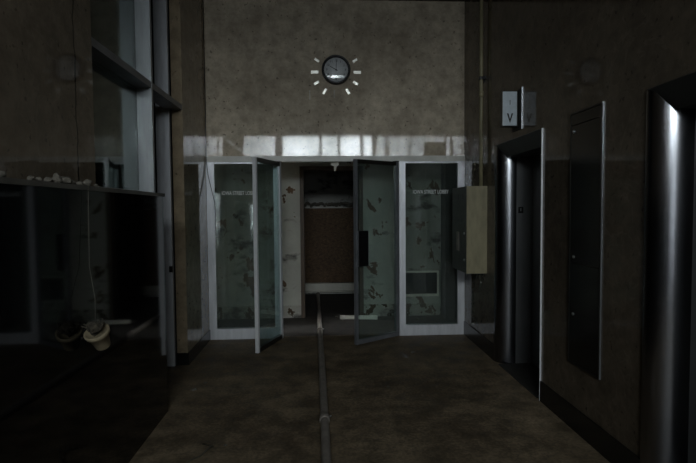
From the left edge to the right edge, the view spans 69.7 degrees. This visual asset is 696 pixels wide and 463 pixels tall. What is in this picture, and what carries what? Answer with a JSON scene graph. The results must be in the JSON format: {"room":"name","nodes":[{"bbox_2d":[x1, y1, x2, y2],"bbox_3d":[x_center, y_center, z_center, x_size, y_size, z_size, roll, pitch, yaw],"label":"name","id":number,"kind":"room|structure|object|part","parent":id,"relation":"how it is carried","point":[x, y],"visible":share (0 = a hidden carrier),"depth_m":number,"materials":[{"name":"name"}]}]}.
{"room":"elevator lobby","nodes":[
{"label":"elevator lobby","id":0,"kind":"room"},
{"bbox_2d":[0,0,95,185],"bbox_3d":[-1.556,-0.417,-0.677,0.500,3.970,7.250,-1,3,-3],"label":"wall","id":1,"kind":"structure","parent":0,"point":[47,112],"depth_m":2.44,"materials":[{"name":"brown stone"}]},
{"bbox_2d":[0,177,167,462],"bbox_3d":[-1.291,0.719,-0.224,0.273,1.655,8.028,-1,3,-3],"label":"wainscot","id":2,"kind":"structure","parent":1,"relation":"attached to","point":[63,399],"depth_m":2.42,"materials":[{"name":"stone"}]},
{"bbox_2d":[0,171,6,176],"bbox_3d":[-1.330,-0.218,1.913,0.041,0.028,0.043,-1,3,-12],"label":"chunk","id":3,"kind":"object","parent":2,"relation":"on","point":[2,173],"visible":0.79,"depth_m":1.91,"materials":[{"name":"grey concrete"}]},
{"bbox_2d":[44,177,52,181],"bbox_3d":[-1.337,-0.232,2.230,0.044,0.026,0.038,2,3,44],"label":"chunk","id":4,"kind":"object","parent":2,"relation":"on","point":[48,179],"visible":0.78,"depth_m":2.21,"materials":[{"name":"grey concrete"}]},
{"bbox_2d":[52,176,61,182],"bbox_3d":[-1.329,-0.236,2.278,0.047,0.030,0.039,-2,3,-31],"label":"chunk","id":5,"kind":"object","parent":2,"relation":"on","point":[55,179],"visible":0.67,"depth_m":2.27,"materials":[{"name":"grey concrete"}]},
{"bbox_2d":[53,172,61,182],"bbox_3d":[-1.353,-0.249,2.324,0.036,0.053,0.037,0,3,21],"label":"chunk","id":6,"kind":"object","parent":2,"relation":"on","point":[56,173],"visible":0.34,"depth_m":2.31,"materials":[{"name":"grey concrete"}]},
{"bbox_2d":[61,176,71,183],"bbox_3d":[-1.345,-0.243,2.373,0.057,0.036,0.059,2,3,39],"label":"chunk","id":7,"kind":"object","parent":2,"relation":"on","point":[66,180],"visible":0.66,"depth_m":2.36,"materials":[{"name":"grey concrete"}]},
{"bbox_2d":[83,179,92,185],"bbox_3d":[-1.345,-0.253,2.584,0.049,0.038,0.048,0,3,11],"label":"chunk","id":8,"kind":"object","parent":2,"relation":"on","point":[86,182],"visible":0.86,"depth_m":2.57,"materials":[{"name":"grey concrete"}]},
{"bbox_2d":[81,185,110,350],"bbox_3d":[-1.265,0.182,2.463,0.157,0.832,0.151,-1,3,-3],"label":"light fixture","id":9,"kind":"object","parent":2,"relation":"hanging from","point":[97,333],"visible":1,"depth_m":2.47,"materials":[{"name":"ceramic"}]},
{"bbox_3d":[-1.245,0.530,2.486,0.122,0.134,0.130,-1,3,-3],"label":"pot","id":10,"kind":"part","parent":9,"relation":"part of","materials":[{"name":"ceramic"}]},
{"bbox_2d":[90,0,181,365],"bbox_3d":[-1.672,-0.619,3.903,0.245,3.970,1.918,-1,3,-3],"label":"window","id":11,"kind":"structure","parent":1,"relation":"in","point":[140,79],"depth_m":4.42,"materials":[{"name":"grey metal"}]},
{"bbox_2d":[169,0,209,352],"bbox_3d":[-1.678,-0.683,5.354,0.103,3.970,0.980,-1,3,-3],"label":"wall","id":12,"kind":"structure","parent":0,"point":[185,16],"depth_m":5.08,"materials":[{"name":"beige paint"}]},
{"bbox_2d":[176,330,210,364],"bbox_3d":[-1.660,1.241,5.418,0.127,0.120,0.962,-1,3,-3],"label":"baseboard","id":13,"kind":"structure","parent":12,"relation":"attached to","point":[181,358],"depth_m":5.11,"materials":[{"name":"black stone"}]},
{"bbox_2d":[206,162,278,339],"bbox_3d":[-1.227,0.229,5.919,0.833,2.090,0.080,-1,3,-3],"label":"window","id":14,"kind":"structure","parent":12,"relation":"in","point":[223,333],"depth_m":5.89,"materials":[{"name":"metal"}]},
{"bbox_2d":[214,162,440,306],"bbox_3d":[-0.284,-0.038,7.125,3.853,2.500,0.150,-1,3,-3],"label":"wall","id":15,"kind":"structure","parent":0,"point":[234,213],"depth_m":7.04,"materials":[{"name":"white paint"}]},
{"bbox_2d":[217,303,440,318],"bbox_3d":[-0.299,1.130,7.090,3.593,0.170,0.020,-1,3,-3],"label":"baseboard","id":16,"kind":"structure","parent":15,"relation":"attached to","point":[415,309],"depth_m":7.06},
{"bbox_2d":[299,166,363,317],"bbox_3d":[-0.231,0.147,7.133,0.885,2.130,0.195,-1,3,-3],"label":"doorway","id":17,"kind":"structure","parent":15,"relation":"in","point":[302,169],"depth_m":7.03,"materials":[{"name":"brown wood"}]},
{"bbox_2d":[406,271,438,296],"bbox_3d":[1.044,0.744,7.142,0.510,0.365,0.025,-1,3,-3],"label":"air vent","id":18,"kind":"object","parent":15,"relation":"in","point":[418,283],"visible":0.84,"depth_m":7.14,"materials":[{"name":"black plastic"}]},
{"bbox_2d":[304,171,358,293],"bbox_3d":[-0.278,-0.173,9.059,2.800,2.600,0.120,-1,3,-3],"label":"wall","id":19,"kind":"structure","parent":0,"point":[319,186],"depth_m":8.97,"materials":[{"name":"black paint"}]},
{"bbox_2d":[203,0,464,155],"bbox_3d":[-0.292,-1.801,5.980,3.953,1.815,0.220,-1,3,-3],"label":"wall","id":20,"kind":"structure","parent":0,"point":[408,97],"depth_m":5.88,"materials":[{"name":"brown stone"}]},
{"bbox_2d":[252,157,283,352],"bbox_3d":[-0.884,0.237,5.580,0.060,2.082,0.660,0,3,16],"label":"door","id":21,"kind":"structure","parent":20,"relation":"in","point":[259,348],"depth_m":5.37,"materials":[{"name":"metal"}]},
{"bbox_3d":[-0.893,-0.770,5.531,0.040,0.045,0.592,0,3,16],"label":"rail","id":22,"kind":"part","parent":21,"relation":"part of","materials":[{"name":"grey metal"}]},
{"bbox_3d":[-0.876,1.252,5.621,0.040,0.050,0.592,0,3,16],"label":"rail","id":23,"kind":"part","parent":21,"relation":"part of","materials":[{"name":"grey metal"}]},
{"bbox_2d":[331,162,338,171],"bbox_3d":[-0.155,-0.771,5.970,0.095,0.115,0.026,-1,3,-3],"label":"flake","id":24,"kind":"object","parent":20,"relation":"hanging from","point":[335,164],"visible":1,"depth_m":5.97,"materials":[{"name":"white paint"}]},
{"bbox_2d":[207,156,464,161],"bbox_3d":[-0.130,-0.860,5.932,3.049,0.065,0.095,-1,3,-3],"label":"trim","id":25,"kind":"structure","parent":20,"relation":"attached to","point":[209,158],"depth_m":5.88,"materials":[{"name":"grey metal"}]},
{"bbox_2d":[311,55,360,94],"bbox_3d":[-0.139,-1.833,5.841,0.588,0.449,0.071,-1,3,-3],"label":"wall clock","id":26,"kind":"object","parent":20,"relation":"attached to","point":[336,69],"visible":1,"depth_m":5.84,"materials":[{"name":"silver plastic"}]},
{"bbox_2d":[353,159,398,344],"bbox_3d":[0.339,0.219,5.762,0.661,2.082,0.061,-3,3,-39],"label":"door","id":27,"kind":"structure","parent":20,"relation":"in","point":[361,253],"depth_m":5.63,"materials":[{"name":"grey metal"}]},
{"bbox_3d":[0.170,0.191,5.600,0.153,0.400,0.008,-2,3,-38],"label":"push plate","id":28,"kind":"part","parent":27,"relation":"part of","materials":[{"name":"black plastic"}]},
{"bbox_3d":[0.324,-0.789,5.718,0.592,0.045,0.040,-2,3,-38],"label":"rail","id":29,"kind":"part","parent":27,"relation":"part of","materials":[{"name":"grey metal"}]},
{"bbox_3d":[0.341,1.234,5.808,0.592,0.050,0.040,-2,3,-38],"label":"rail","id":30,"kind":"part","parent":27,"relation":"part of","materials":[{"name":"grey metal"}]},
{"bbox_2d":[129,293,609,462],"bbox_3d":[-0.274,1.462,2.656,6.100,0.100,14.000,-1,3,-3],"label":"floor","id":31,"kind":"structure","parent":0,"point":[446,400],"depth_m":3.92,"materials":[{"name":"stone"}]},
{"bbox_2d":[186,443,212,462],"bbox_3d":[-0.928,1.379,3.103,0.102,0.032,0.304,0,3,11],"label":"wire","id":32,"kind":"object","parent":31,"relation":"on","point":[211,446],"visible":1,"depth_m":3.12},
{"bbox_2d":[316,292,331,462],"bbox_3d":[-0.276,1.265,5.253,0.092,0.076,7.201,-1,3,-4],"label":"conduit","id":33,"kind":"object","parent":31,"relation":"on","point":[324,417],"visible":1,"depth_m":3.89,"materials":[{"name":"metal"}]},
{"bbox_2d":[305,282,358,292],"bbox_3d":[-0.310,1.030,8.960,1.700,0.205,0.100,-1,3,-3],"label":"plank","id":34,"kind":"object","parent":31,"relation":"on","point":[309,287],"visible":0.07,"depth_m":8.95,"materials":[{"name":"paint"}]},
{"bbox_2d":[304,208,358,282],"bbox_3d":[-0.295,0.250,8.996,1.850,1.340,0.030,-1,3,-3],"label":"board","id":35,"kind":"object","parent":34,"relation":"on","point":[329,232],"visible":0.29,"depth_m":8.98,"materials":[{"name":"brown wood"}]},
{"bbox_2d":[304,201,352,207],"bbox_3d":[-0.309,-0.485,8.932,1.838,0.113,0.099,-1,3,-3],"label":"rubble","id":36,"kind":"object","parent":35,"relation":"on","point":[335,204],"visible":0.46,"depth_m":8.91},
{"bbox_2d":[340,315,376,318],"bbox_3d":[0.148,1.190,6.936,0.520,0.050,0.044,0,3,4],"label":"batten","id":37,"kind":"object","parent":31,"relation":"on","point":[341,316],"visible":0.89,"depth_m":6.92,"materials":[{"name":"white paint"}]},
{"bbox_2d":[441,163,454,318],"bbox_3d":[1.391,0.005,6.975,0.130,2.400,0.270,-1,3,-3],"label":"wooden upright","id":38,"kind":"object","parent":31,"relation":"on","point":[447,169],"visible":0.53,"depth_m":6.87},
{"bbox_2d":[384,0,464,1],"bbox_3d":[-0.219,-2.540,0.779,6.100,0.120,10.600,-1,3,-3],"label":"ceiling","id":39,"kind":"structure","parent":0,"point":[384,0],"depth_m":5.88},
{"bbox_2d":[203,5,215,216],"bbox_3d":[-1.600,-1.423,5.772,0.102,2.510,0.009,-1,3,-3],"label":"loose cable","id":40,"kind":"object","parent":39,"relation":"hanging from","point":[203,5],"visible":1,"depth_m":5.77,"materials":[{"name":"black plastic"}]},
{"bbox_2d":[455,163,456,317],"bbox_3d":[1.591,-0.033,6.649,0.160,2.500,1.000,-1,3,-3],"label":"wall","id":41,"kind":"structure","parent":0,"point":[455,163],"depth_m":6.93,"materials":[{"name":"grey paint"}]},
{"bbox_2d":[464,0,695,456],"bbox_3d":[1.785,-0.517,0.949,0.240,3.970,10.150,-1,3,-3],"label":"wall","id":42,"kind":"structure","parent":0,"point":[567,57],"depth_m":3.29,"materials":[{"name":"paint"}]},
{"bbox_2d":[399,161,464,335],"bbox_3d":[1.007,0.205,6.037,0.791,2.090,0.080,-1,3,-3],"label":"window","id":43,"kind":"structure","parent":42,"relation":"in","point":[405,329],"depth_m":6.01,"materials":[{"name":"metal"}]},
{"bbox_2d":[452,186,486,273],"bbox_3d":[1.317,-0.028,5.473,0.229,0.910,0.578,-1,3,-3],"label":"electrical box","id":44,"kind":"object","parent":42,"relation":"attached to","point":[469,203],"visible":1,"depth_m":5.21,"materials":[{"name":"beige paint"}]},
{"bbox_3d":[1.225,-0.027,5.472,0.016,0.910,0.570,-1,3,-3],"label":"door","id":45,"kind":"part","parent":44,"relation":"part of","materials":[{"name":"metal"}]},
{"bbox_2d":[464,321,493,359],"bbox_3d":[1.436,1.190,5.531,0.012,0.160,1.060,-1,3,-3],"label":"baseboard","id":46,"kind":"structure","parent":42,"relation":"attached to","point":[478,339],"depth_m":5.45,"materials":[{"name":"black stone"}]},
{"bbox_2d":[478,0,485,185],"bbox_3d":[1.393,-1.580,5.235,0.070,2.220,0.124,-1,3,-3],"label":"conduit","id":47,"kind":"object","parent":42,"relation":"attached to","point":[481,78],"visible":0.91,"depth_m":5.20,"materials":[{"name":"grey metal"}]},
{"bbox_2d":[500,87,522,131],"bbox_3d":[1.405,-1.055,4.351,0.150,0.350,0.215,-1,3,-3],"label":"sign","id":48,"kind":"object","parent":42,"relation":"attached to","point":[511,102],"visible":1,"depth_m":4.32,"materials":[{"name":"metal"}]},
{"bbox_3d":[1.398,-1.061,4.319,0.124,0.291,0.008,-1,3,-3],"label":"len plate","id":49,"kind":"part","parent":48,"relation":"part of","materials":[{"name":"white plastic"}]},
{"bbox_3d":[1.476,-1.054,4.357,0.008,0.345,0.210,-1,3,-3],"label":"wall plate","id":50,"kind":"part","parent":48,"relation":"part of","materials":[{"name":"black metal"}]},
{"bbox_2d":[494,128,542,400],"bbox_3d":[1.654,0.245,4.442,0.356,2.141,1.054,-1,3,-3],"label":"entrance","id":51,"kind":"object","parent":42,"relation":"attached to","point":[518,192],"visible":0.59,"depth_m":4.84,"materials":[{"name":"silver metal"}]},
{"bbox_3d":[1.666,1.312,4.457,0.352,0.009,0.867,-1,3,-3],"label":"sill","id":52,"kind":"part","parent":51,"relation":"part of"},
{"bbox_3d":[1.667,-0.207,4.824,0.050,0.060,0.004,-1,3,-3],"label":"floor number plate","id":53,"kind":"part","parent":51,"relation":"part of","materials":[{"name":"black plastic"}]},
{"bbox_3d":[1.808,0.291,4.638,0.023,2.003,0.431,-1,3,-3],"label":"door panel","id":54,"kind":"part","parent":51,"relation":"part of","materials":[{"name":"silver metal"}]},
{"bbox_2d":[568,101,603,379],"bbox_3d":[1.542,0.058,3.260,0.016,1.710,0.393,-1,3,-3],"label":"panel","id":55,"kind":"object","parent":42,"relation":"attached to","point":[587,138],"visible":1,"depth_m":3.24,"materials":[{"name":"brown metal"}]},
{"bbox_3d":[1.549,0.560,3.284,0.008,0.676,0.362,-1,3,-3],"label":"panel door","id":56,"kind":"part","parent":55,"relation":"part of","materials":[{"name":"black metal"}]},
{"bbox_3d":[1.542,-0.244,3.249,0.008,0.925,0.362,-1,3,-3],"label":"panel door","id":57,"kind":"part","parent":55,"relation":"part of","materials":[{"name":"black metal"}]},
{"bbox_3d":[1.538,-0.747,3.226,0.008,0.071,0.362,-1,3,-3],"label":"panel door","id":58,"kind":"part","parent":55,"relation":"part of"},
{"bbox_2d":[540,381,639,462],"bbox_3d":[1.553,1.286,3.331,0.012,0.160,1.250,-1,3,-3],"label":"baseboard","id":59,"kind":"structure","parent":42,"relation":"attached to","point":[610,448],"depth_m":3.24,"materials":[{"name":"black stone"}]},
{"bbox_2d":[640,71,695,462],"bbox_3d":[1.775,0.346,2.147,0.356,2.141,1.054,-1,3,-3],"label":"entrance","id":60,"kind":"object","parent":42,"relation":"attached to","point":[668,380],"visible":1,"depth_m":2.57,"materials":[{"name":"silver metal"}]}
]}

